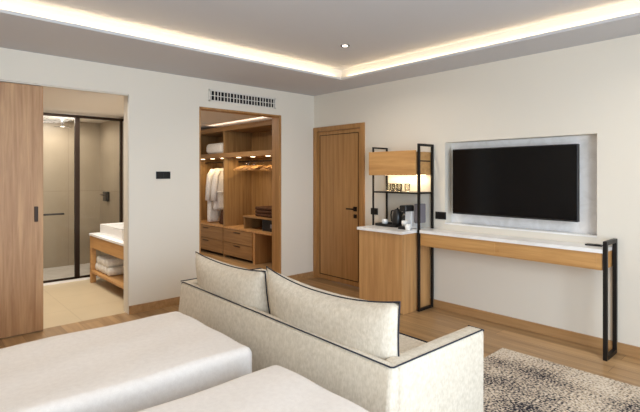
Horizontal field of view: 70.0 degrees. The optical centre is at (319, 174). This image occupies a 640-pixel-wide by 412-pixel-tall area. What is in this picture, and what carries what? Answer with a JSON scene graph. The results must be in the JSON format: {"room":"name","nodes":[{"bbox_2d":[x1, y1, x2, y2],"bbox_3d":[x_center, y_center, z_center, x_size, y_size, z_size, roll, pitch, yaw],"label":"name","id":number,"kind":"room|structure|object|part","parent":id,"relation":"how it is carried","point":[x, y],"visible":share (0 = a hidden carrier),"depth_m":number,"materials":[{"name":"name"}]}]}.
{"room":"hotel room","nodes":[
{"label":"hotel room","id":0,"kind":"room"},
{"bbox_2d":[43,119,99,268],"bbox_3d":[-4.546,0.150,6.689,2.470,2.600,0.100,0,0,-42],"label":"wall","id":1,"kind":"structure","parent":0,"point":[58,143],"depth_m":7.16,"materials":[{"name":"tile"}]},
{"bbox_2d":[43,87,123,122],"bbox_3d":[-3.518,-0.875,5.563,2.470,0.050,2.950,0,0,-42],"label":"ceiling","id":2,"kind":"structure","parent":0,"point":[59,101],"depth_m":5.51,"materials":[{"name":"white paint"}]},
{"bbox_2d":[54,117,70,127],"bbox_3d":[-3.758,-0.770,6.664,0.220,0.160,0.220,0,0,-42],"label":"shower","id":3,"kind":"object","parent":2,"relation":"attached to","point":[61,126],"visible":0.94,"depth_m":6.64,"materials":[{"name":"silver metal"}]},
{"bbox_2d":[100,117,123,255],"bbox_3d":[-2.610,0.150,6.459,0.080,2.600,3.050,0,0,-42],"label":"wall","id":4,"kind":"structure","parent":0,"point":[109,130],"depth_m":7.11,"materials":[{"name":"tile"}]},
{"bbox_2d":[100,191,108,200],"bbox_3d":[-3.379,0.335,7.145,0.120,0.150,0.160,0,0,-42],"label":"shower mixer","id":5,"kind":"object","parent":4,"relation":"attached to","point":[105,194],"visible":1,"depth_m":7.12,"materials":[{"name":"black metal"}]},
{"bbox_2d":[0,47,313,312],"bbox_3d":[-2.019,0.025,4.833,5.100,2.850,0.150,0,0,-42],"label":"wall","id":6,"kind":"structure","parent":0,"point":[163,107],"depth_m":5.05,"materials":[{"name":"beige paint"}]},
{"bbox_2d":[0,82,42,338],"bbox_3d":[-2.947,0.310,3.928,0.988,2.264,0.050,0,0,-42],"label":"door","id":7,"kind":"structure","parent":6,"relation":"in","point":[21,105],"depth_m":4.13,"materials":[{"name":"brown wood"}]},
{"bbox_3d":[-2.613,0.360,4.208,0.030,0.140,0.012,0,0,-42],"label":"handle","id":8,"kind":"part","parent":7,"relation":"part of","materials":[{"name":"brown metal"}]},
{"bbox_2d":[0,80,127,95],"bbox_3d":[-2.671,-0.834,4.190,1.770,0.010,0.050,0,0,-42],"label":"trim","id":9,"kind":"structure","parent":6,"relation":"attached to","point":[0,80],"depth_m":4.37,"materials":[{"name":"beige paint"}]},
{"bbox_2d":[128,94,128,313],"bbox_3d":[-2.001,0.305,4.768,0.003,2.290,0.030,0,0,-42],"label":"trim","id":10,"kind":"structure","parent":6,"relation":"attached to","point":[128,94],"depth_m":4.76,"materials":[{"name":"beige"}]},
{"bbox_2d":[156,171,169,178],"bbox_3d":[-1.714,0.002,5.000,0.160,0.080,0.014,0,0,-42],"label":"light switch","id":11,"kind":"object","parent":6,"relation":"attached to","point":[159,175],"visible":1,"depth_m":4.99,"materials":[{"name":"black plastic"}]},
{"bbox_2d":[129,271,313,314],"bbox_3d":[-1.032,1.407,5.621,2.579,0.085,0.016,0,0,-42],"label":"baseboard","id":12,"kind":"structure","parent":6,"relation":"attached to","point":[138,308],"depth_m":4.99,"materials":[{"name":"brown wood"}]},
{"bbox_2d":[199,106,280,273],"bbox_3d":[-1.009,0.328,5.751,1.190,2.245,0.156,0,0,-42],"label":"trim","id":13,"kind":"structure","parent":6,"relation":"attached to","point":[276,119],"depth_m":6.09,"materials":[{"name":"brown wood"}]},
{"bbox_2d":[209,89,275,108],"bbox_3d":[-0.946,-0.940,5.701,0.975,0.140,0.014,0,0,-42],"label":"air vent","id":14,"kind":"object","parent":6,"relation":"in","point":[214,95],"visible":1,"depth_m":5.68,"materials":[{"name":"beige"}]},
{"bbox_2d":[201,110,271,128],"bbox_3d":[-1.811,-0.948,7.460,2.450,0.045,3.450,0,0,-42],"label":"ceiling","id":15,"kind":"structure","parent":0,"point":[209,119],"depth_m":7.62,"materials":[{"name":"white paint"}]},
{"bbox_2d":[0,9,639,95],"bbox_3d":[0.122,-1.133,2.488,5.100,0.025,6.200,0,0,-42],"label":"ceiling","id":16,"kind":"structure","parent":0,"point":[18,31],"depth_m":4.21,"materials":[{"name":"grey paint"}]},
{"bbox_2d":[0,0,639,77],"bbox_3d":[0.139,-1.205,2.470,4.360,0.120,4.410,0,0,-42],"label":"light","id":17,"kind":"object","parent":16,"relation":"attached to","point":[20,6],"depth_m":3.97,"materials":[{"name":"white paint"}]},
{"bbox_2d":[0,249,639,386],"bbox_3d":[-0.909,1.485,3.951,5.850,0.130,10.050,0,0,-42],"label":"floor","id":18,"kind":"structure","parent":0,"point":[430,324],"depth_m":4.49,"materials":[{"name":"brown wood"}]},
{"bbox_2d":[43,112,123,282],"bbox_3d":[-3.779,0.300,5.848,2.470,2.240,0.077,0,0,-42],"label":"screen","id":19,"kind":"object","parent":18,"relation":"on","point":[76,117],"visible":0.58,"depth_m":6.27,"materials":[{"name":"brown metal"}]},
{"bbox_3d":[-3.658,0.520,5.945,0.580,0.024,0.057,0,0,-42],"label":"handle","id":20,"kind":"part","parent":19,"relation":"part of","materials":[{"name":"black metal"}]},
{"bbox_3d":[-3.117,0.305,6.477,0.535,2.180,0.008,0,0,-42],"label":"pane","id":21,"kind":"part","parent":19,"relation":"part of","materials":[{"name":"clear glass"}]},
{"bbox_2d":[89,232,123,288],"bbox_3d":[-2.454,1.117,5.836,0.530,0.665,1.400,0,0,-42],"label":"table","id":22,"kind":"object","parent":18,"relation":"on","point":[114,247],"visible":0.33,"depth_m":5.76,"materials":[{"name":"brown wood"}]},
{"bbox_3d":[-3.066,1.212,6.172,0.060,0.475,0.060,0,0,-42],"label":"leg","id":23,"kind":"part","parent":22,"relation":"part of","materials":[{"name":"brown wood"}]},
{"bbox_2d":[89,232,123,245],"bbox_3d":[-2.454,0.800,5.836,0.530,0.030,1.400,0,0,-42],"label":"countertop","id":24,"kind":"structure","parent":22,"relation":"on","point":[97,235],"depth_m":5.67,"materials":[{"name":"white stone"}]},
{"bbox_2d":[90,270,123,288],"bbox_3d":[-2.451,1.295,5.840,0.520,0.030,1.340,0,0,-42],"label":"shelf","id":25,"kind":"object","parent":22,"relation":"attached to","point":[118,280],"depth_m":5.71,"materials":[{"name":"brown wood"}]},
{"bbox_2d":[100,222,123,240],"bbox_3d":[-2.488,0.717,5.880,0.400,0.137,0.830,0,0,-42],"label":"basin","id":26,"kind":"object","parent":22,"relation":"on","point":[114,230],"visible":0.51,"depth_m":5.77,"materials":[{"name":"white ceramic"}]},
{"bbox_2d":[106,266,123,275],"bbox_3d":[-2.555,1.224,5.880,0.344,0.112,0.112,0,0,-42],"label":"rolled towel","id":27,"kind":"object","parent":22,"relation":"on","point":[118,270],"visible":0.52,"depth_m":5.79,"materials":[{"name":"white fabric"}]},
{"bbox_3d":[-2.633,1.224,5.965,0.344,0.112,0.112,0,0,-42],"label":"rolled towel","id":28,"kind":"object","parent":22,"relation":"on","visible":0},
{"bbox_2d":[105,258,123,267],"bbox_3d":[-2.594,1.126,5.922,0.344,0.112,0.112,0,0,-42],"label":"rolled towel","id":29,"kind":"object","parent":28,"relation":"on","point":[114,262],"visible":0.54,"depth_m":5.84,"materials":[{"name":"white fabric"}]},
{"bbox_3d":[-2.710,1.224,6.050,0.344,0.112,0.112,0,0,-42],"label":"rolled towel","id":30,"kind":"object","parent":22,"relation":"on","visible":0},
{"bbox_2d":[102,257,116,265],"bbox_3d":[-2.671,1.126,6.007,0.344,0.112,0.112,0,0,-42],"label":"rolled towel","id":31,"kind":"object","parent":30,"relation":"on","point":[104,259],"visible":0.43,"depth_m":5.90,"materials":[{"name":"white fabric"}]},
{"bbox_3d":[-2.865,1.224,6.220,0.344,0.112,0.112,0,0,-42],"label":"rolled towel","id":32,"kind":"object","parent":22,"relation":"on","visible":0},
{"bbox_2d":[96,254,111,263],"bbox_3d":[-2.826,1.126,6.177,0.344,0.112,0.112,0,0,-42],"label":"rolled towel","id":33,"kind":"object","parent":32,"relation":"on","point":[98,257],"visible":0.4,"depth_m":6.06,"materials":[{"name":"white fabric"}]},
{"bbox_3d":[-2.788,1.224,6.135,0.344,0.112,0.112,0,0,-42],"label":"rolled towel","id":34,"kind":"object","parent":22,"relation":"on","visible":0},
{"bbox_2d":[99,256,113,264],"bbox_3d":[-2.749,1.126,6.092,0.344,0.112,0.112,0,0,-42],"label":"rolled towel","id":35,"kind":"object","parent":34,"relation":"on","point":[101,258],"visible":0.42,"depth_m":5.99,"materials":[{"name":"white fabric"}]},
{"bbox_2d":[0,311,251,411],"bbox_3d":[-1.433,1.194,2.189,2.050,0.512,0.945,0,0,-42],"label":"bed","id":36,"kind":"object","parent":18,"relation":"on","point":[137,365],"visible":0.86,"depth_m":2.31,"materials":[{"name":"white fabric"}]},
{"bbox_2d":[201,119,271,263],"bbox_3d":[-1.210,0.295,7.994,0.618,2.310,3.408,0,0,-42],"label":"wardrobe","id":37,"kind":"object","parent":18,"relation":"on","point":[240,235],"visible":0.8,"depth_m":8.21,"materials":[{"name":"brown wood"}]},
{"bbox_3d":[-2.342,0.305,9.243,0.570,2.290,0.036,0,0,-42],"label":"panel","id":38,"kind":"part","parent":37,"relation":"part of","materials":[{"name":"brown wood"}]},
{"bbox_2d":[201,220,222,227],"bbox_3d":[-1.925,0.925,8.778,0.580,0.030,1.214,0,0,-42],"label":"shelf","id":39,"kind":"object","parent":37,"relation":"attached to","point":[204,222],"depth_m":8.58,"materials":[{"name":"brown wood"}]},
{"bbox_2d":[201,153,222,159],"bbox_3d":[-1.921,-0.350,8.782,0.570,0.080,1.214,0,0,-42],"label":"shelf","id":40,"kind":"object","parent":37,"relation":"attached to","point":[204,156],"depth_m":8.59,"materials":[{"name":"brown wood"}]},
{"bbox_3d":[-2.138,1.059,8.583,0.018,0.222,1.226,0,0,-42],"label":"drawer","id":41,"kind":"part","parent":37,"relation":"part of","materials":[{"name":"brown wood"}]},
{"bbox_3d":[-2.138,1.289,8.583,0.018,0.222,1.226,0,0,-42],"label":"drawer","id":42,"kind":"part","parent":37,"relation":"part of","materials":[{"name":"brown wood"}]},
{"bbox_2d":[205,168,222,221],"bbox_3d":[-1.961,0.380,8.850,0.193,1.020,0.606,0,0,42],"label":"bathrobe","id":43,"kind":"object","parent":37,"relation":"hanging from","point":[212,215],"visible":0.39,"depth_m":8.68,"materials":[{"name":"white fabric"}]},
{"bbox_2d":[206,143,222,153],"bbox_3d":[-1.831,-0.491,8.586,0.400,0.198,0.600,0,0,-42],"label":"pillow","id":44,"kind":"object","parent":37,"relation":"on","point":[215,148],"visible":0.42,"depth_m":8.42,"materials":[{"name":"white fabric"}]},
{"bbox_2d":[210,168,222,209],"bbox_3d":[-1.788,0.260,8.656,0.606,0.780,0.193,0,0,-37],"label":"bathrobe","id":45,"kind":"object","parent":37,"relation":"hanging from","point":[217,177],"visible":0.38,"depth_m":8.53,"materials":[{"name":"white fabric"}]},
{"bbox_2d":[219,211,222,223],"bbox_3d":[-1.674,0.726,8.459,0.266,0.368,0.340,0,0,-42],"label":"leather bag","id":46,"kind":"object","parent":37,"relation":"on","point":[221,215],"visible":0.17,"depth_m":8.45,"materials":[{"name":"brown leather"}]},
{"bbox_3d":[-1.209,-0.820,7.995,0.580,0.080,3.408,0,0,-42],"label":"panel","id":47,"kind":"part","parent":37,"relation":"part of","materials":[{"name":"brown wood"}]},
{"bbox_3d":[-1.499,0.305,8.320,0.570,2.290,0.036,0,0,-42],"label":"panel","id":48,"kind":"part","parent":37,"relation":"part of","materials":[{"name":"brown wood"}]},
{"bbox_3d":[-1.406,1.059,7.781,0.018,0.222,0.898,0,0,-42],"label":"drawer","id":49,"kind":"part","parent":37,"relation":"part of","materials":[{"name":"brown wood"}]},
{"bbox_3d":[-1.406,1.289,7.781,0.018,0.222,0.898,0,0,-42],"label":"drawer","id":50,"kind":"part","parent":37,"relation":"part of","materials":[{"name":"brown wood"}]},
{"bbox_3d":[-1.215,0.305,8.444,0.018,2.290,2.700,0,0,-42],"label":"panel","id":51,"kind":"part","parent":37,"relation":"part of","materials":[{"name":"brown wood"}]},
{"bbox_2d":[224,225,271,235],"bbox_3d":[-1.014,0.925,7.781,0.580,0.030,1.414,0,0,-42],"label":"shelf","id":52,"kind":"object","parent":37,"relation":"attached to","point":[254,229],"depth_m":7.77,"materials":[{"name":"brown wood"}]},
{"bbox_2d":[224,150,271,157],"bbox_3d":[-1.010,-0.350,7.785,0.570,0.080,1.414,0,0,-42],"label":"shelf","id":53,"kind":"object","parent":37,"relation":"attached to","point":[264,153],"depth_m":7.66,"materials":[{"name":"brown wood"}]},
{"bbox_3d":[-0.999,-0.240,7.795,0.024,0.024,1.414,0,0,-42],"label":"hanging rail","id":54,"kind":"part","parent":37,"relation":"part of","materials":[{"name":"brown metal"}]},
{"bbox_2d":[243,215,271,219],"bbox_3d":[-0.816,0.698,7.602,0.530,0.025,0.882,0,0,-42],"label":"shelf","id":55,"kind":"object","parent":37,"relation":"attached to","point":[245,216],"depth_m":7.54,"materials":[{"name":"brown wood"}]},
{"bbox_3d":[-0.866,1.195,7.626,0.570,0.510,0.060,0,0,-42],"label":"post","id":56,"kind":"part","parent":37,"relation":"part of","materials":[{"name":"brown wood"}]},
{"bbox_2d":[255,206,271,217],"bbox_3d":[-0.761,0.602,7.504,0.360,0.162,0.560,0,0,-42],"label":"folded blanket","id":57,"kind":"object","parent":37,"relation":"on","point":[262,211],"visible":0.35,"depth_m":7.42,"materials":[{"name":"brown fabric"}]},
{"bbox_2d":[262,220,271,231],"bbox_3d":[-0.677,0.820,7.446,0.394,0.180,0.400,0,0,-42],"label":"safe","id":58,"kind":"object","parent":37,"relation":"on","point":[266,224],"visible":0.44,"depth_m":7.35,"materials":[{"name":"black metal"}]},
{"bbox_2d":[138,365,368,411],"bbox_3d":[-0.632,1.194,1.268,2.050,0.512,1.015,0,0,-42],"label":"bed","id":59,"kind":"object","parent":18,"relation":"on","point":[275,388],"visible":1,"depth_m":1.94,"materials":[{"name":"white fabric"}]},
{"bbox_2d":[178,268,483,411],"bbox_3d":[-0.124,1.148,3.080,0.839,0.604,2.203,0,0,-41],"label":"sofa","id":60,"kind":"object","parent":18,"relation":"on","point":[444,373],"visible":0.68,"depth_m":2.36,"materials":[{"name":"beige fabric"}]},
{"bbox_3d":[-0.770,1.105,3.906,0.730,0.510,0.105,0,0,-41],"label":"armrest","id":61,"kind":"part","parent":60,"relation":"part of","materials":[{"name":"beige fabric"}]},
{"bbox_2d":[195,251,271,314],"bbox_3d":[-0.641,0.813,3.275,0.219,0.417,0.974,0,0,-41],"label":"cushion","id":62,"kind":"object","parent":60,"relation":"on","point":[239,285],"visible":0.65,"depth_m":3.07,"materials":[{"name":"beige fabric"}]},
{"bbox_3d":[-0.397,1.105,2.844,0.117,0.510,2.200,0,0,-41],"label":"backrest","id":63,"kind":"part","parent":60,"relation":"part of","materials":[{"name":"beige fabric"}]},
{"bbox_2d":[266,266,400,359],"bbox_3d":[0.039,0.798,2.509,0.220,0.447,1.074,0,0,-41],"label":"cushion","id":64,"kind":"object","parent":60,"relation":"on","point":[370,327],"visible":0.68,"depth_m":2.31,"materials":[{"name":"beige fabric"}]},
{"bbox_2d":[399,334,425,353],"bbox_3d":[0.281,1.099,2.773,0.625,0.158,0.987,0,0,-41],"label":"seat cushion","id":65,"kind":"object","parent":60,"relation":"on","point":[406,342],"depth_m":2.78,"materials":[{"name":"beige fabric"}]},
{"bbox_3d":[0.601,1.105,2.323,0.730,0.510,0.105,0,0,-41],"label":"armrest","id":66,"kind":"part","parent":60,"relation":"part of","materials":[{"name":"beige fabric"}]},
{"bbox_2d":[359,230,429,314],"bbox_3d":[0.832,1.032,5.111,0.510,0.835,0.596,0,0,-42],"label":"base cabinet","id":67,"kind":"object","parent":18,"relation":"on","point":[387,261],"visible":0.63,"depth_m":4.90,"materials":[{"name":"brown wood"}]},
{"bbox_3d":[0.651,1.028,4.946,0.019,0.814,0.596,0,0,-42],"label":"door","id":68,"kind":"part","parent":67,"relation":"part of","materials":[{"name":"brown wood"}]},
{"bbox_2d":[357,225,611,253],"bbox_3d":[1.415,0.600,4.461,0.529,0.030,2.380,0,0,-42],"label":"countertop","id":69,"kind":"structure","parent":67,"relation":"on","point":[566,245],"depth_m":4.28,"materials":[{"name":"white stone"}]},
{"bbox_2d":[375,222,401,227],"bbox_3d":[0.821,0.570,5.259,0.210,0.030,0.310,0,0,-42],"label":"serving tray","id":70,"kind":"object","parent":69,"relation":"on","point":[389,224],"visible":0.57,"depth_m":5.19,"materials":[{"name":"black plastic"}]},
{"bbox_2d":[390,208,402,224],"bbox_3d":[0.876,0.474,5.208,0.136,0.205,0.140,0,0,1],"label":"kettle","id":71,"kind":"object","parent":70,"relation":"on","point":[397,217],"visible":0.87,"depth_m":5.16,"materials":[{"name":"black plastic"}]},
{"bbox_2d":[405,224,410,229],"bbox_3d":[0.940,0.554,4.848,0.081,0.062,0.068,0,0,-7],"label":"coffee cup","id":72,"kind":"object","parent":69,"relation":"on","point":[407,226],"visible":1,"depth_m":4.82,"materials":[{"name":"white ceramic"}]},
{"bbox_2d":[398,203,425,229],"bbox_3d":[1.001,0.450,5.003,0.310,0.270,0.180,0,0,-42],"label":"coffee machine","id":73,"kind":"object","parent":69,"relation":"on","point":[410,211],"visible":0.78,"depth_m":4.98,"materials":[{"name":"white plastic"}]},
{"bbox_2d":[401,220,407,225],"bbox_3d":[0.924,0.525,4.955,0.081,0.060,0.068,0,0,-7],"label":"coffee cup","id":74,"kind":"object","parent":73,"relation":"on","point":[404,222],"visible":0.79,"depth_m":4.93,"materials":[{"name":"white ceramic"}]},
{"bbox_3d":[1.096,0.420,5.011,0.140,0.210,0.062,0,0,-42],"label":"water tank","id":75,"kind":"part","parent":73,"relation":"part of","materials":[{"name":"grey"}]},
{"bbox_2d":[585,243,602,246],"bbox_3d":[2.271,0.578,3.783,0.060,0.014,0.125,0,0,-42],"label":"remote control","id":76,"kind":"object","parent":69,"relation":"on","point":[588,244],"visible":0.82,"depth_m":3.76,"materials":[{"name":"black plastic"}]},
{"bbox_2d":[372,143,433,311],"bbox_3d":[0.927,0.557,5.177,0.273,1.785,0.662,0,0,-42],"label":"shelf rack","id":77,"kind":"object","parent":18,"relation":"on","point":[418,192],"visible":0.9,"depth_m":5.01,"materials":[{"name":"black metal"}]},
{"bbox_3d":[0.713,0.130,5.417,0.264,0.910,0.018,0,0,-42],"label":"frame","id":78,"kind":"part","parent":77,"relation":"part of","materials":[{"name":"black metal"}]},
{"bbox_2d":[369,150,430,174],"bbox_3d":[0.902,-0.131,5.194,0.295,0.269,0.664,0,0,-42],"label":"upper cabinet","id":79,"kind":"object","parent":77,"relation":"attached to","point":[388,162],"visible":1,"depth_m":5.03,"materials":[{"name":"brown wood"}]},
{"bbox_3d":[0.928,0.197,5.182,0.264,0.017,0.608,0,0,-42],"label":"shelf","id":80,"kind":"part","parent":77,"relation":"part of","materials":[{"name":"black metal"}]},
{"bbox_3d":[1.143,0.557,4.942,0.273,1.785,0.025,0,0,-42],"label":"frame","id":81,"kind":"part","parent":77,"relation":"part of","materials":[{"name":"black metal"}]},
{"bbox_2d":[420,233,617,360],"bbox_3d":[1.744,0.985,4.286,0.275,0.930,1.742,0,0,-42],"label":"console desk","id":82,"kind":"object","parent":18,"relation":"on","point":[589,260],"visible":0.99,"depth_m":3.81,"materials":[{"name":"brown wood"}]},
{"bbox_3d":[1.349,0.684,4.529,0.005,0.108,0.800,0,0,-42],"label":"drawer","id":83,"kind":"part","parent":82,"relation":"part of","materials":[{"name":"brown wood"}]},
{"bbox_3d":[1.915,0.684,3.909,0.005,0.108,0.800,0,0,-42],"label":"drawer","id":84,"kind":"part","parent":82,"relation":"part of","materials":[{"name":"brown wood"}]},
{"bbox_3d":[2.321,0.985,3.654,0.274,0.930,0.030,0,0,-42],"label":"leg frame","id":85,"kind":"part","parent":82,"relation":"part of","materials":[{"name":"black metal"}]},
{"bbox_2d":[483,348,639,411],"bbox_3d":[1.701,1.443,2.257,1.820,0.014,2.530,0,0,-42],"label":"area rug","id":86,"kind":"object","parent":18,"relation":"on","point":[513,381],"visible":0.82,"depth_m":3.07,"materials":[{"name":"beige carpet"}]},
{"bbox_2d":[22,0,634,69],"bbox_3d":[0.145,-1.315,2.611,5.300,0.100,6.350,0,0,-42],"label":"ceiling","id":87,"kind":"structure","parent":0,"point":[307,31],"depth_m":3.69,"materials":[{"name":"grey paint"}]},
{"bbox_2d":[314,34,639,346],"bbox_3d":[2.079,0.025,4.275,0.200,2.850,6.200,0,0,-42],"label":"wall","id":88,"kind":"structure","parent":0,"point":[591,88],"depth_m":4.28,"materials":[{"name":"beige paint"}]},
{"bbox_2d":[318,128,359,286],"bbox_3d":[0.237,0.421,6.131,0.107,2.046,0.819,0,0,-42],"label":"door","id":89,"kind":"structure","parent":88,"relation":"in","point":[338,150],"depth_m":6.14,"materials":[{"name":"brown wood"}]},
{"bbox_3d":[0.406,0.440,5.918,0.068,0.060,0.138,0,0,-42],"label":"handle","id":90,"kind":"part","parent":89,"relation":"part of","materials":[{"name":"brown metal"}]},
{"bbox_2d":[313,122,364,277],"bbox_3d":[0.295,0.393,6.184,0.180,2.115,0.965,0,0,-42],"label":"trim","id":91,"kind":"structure","parent":88,"relation":"attached to","point":[361,126],"depth_m":6.43,"materials":[{"name":"brown wood"}]},
{"bbox_2d":[371,208,377,214],"bbox_3d":[0.672,0.450,5.658,0.013,0.080,0.110,0,0,-42],"label":"wall socket","id":92,"kind":"object","parent":88,"relation":"attached to","point":[375,209],"visible":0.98,"depth_m":5.63,"materials":[{"name":"black plastic"}]},
{"bbox_2d":[435,212,445,219],"bbox_3d":[1.309,0.440,4.960,0.013,0.080,0.130,0,0,-42],"label":"wall socket","id":93,"kind":"object","parent":88,"relation":"attached to","point":[438,215],"visible":1,"depth_m":4.95,"materials":[{"name":"black plastic"}]},
{"bbox_2d":[453,144,579,221],"bbox_3d":[1.868,0.069,4.452,0.134,0.682,1.224,0,0,-42],"label":"television","id":94,"kind":"object","parent":88,"relation":"attached to","point":[540,182],"visible":1,"depth_m":4.33,"materials":[{"name":"black plastic"}]},
{"bbox_2d":[445,222,596,237],"bbox_3d":[1.886,0.520,4.430,0.136,0.013,1.461,0,0,-42],"label":"trim","id":95,"kind":"structure","parent":88,"relation":"attached to","point":[451,223],"depth_m":4.31,"materials":[{"name":"white stone"}]},
{"bbox_2d":[452,135,596,233],"bbox_3d":[1.944,0.083,4.483,0.020,0.865,1.461,0,0,-42],"label":"wall panel","id":96,"kind":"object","parent":88,"relation":"attached to","point":[587,223],"depth_m":4.15,"materials":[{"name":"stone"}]},
{"bbox_2d":[430,298,639,357],"bbox_3d":[2.326,1.407,3.844,0.016,0.085,5.230,0,0,-42],"label":"baseboard","id":97,"kind":"structure","parent":88,"relation":"attached to","point":[622,348],"depth_m":4.19,"materials":[{"name":"brown wood"}]}
]}

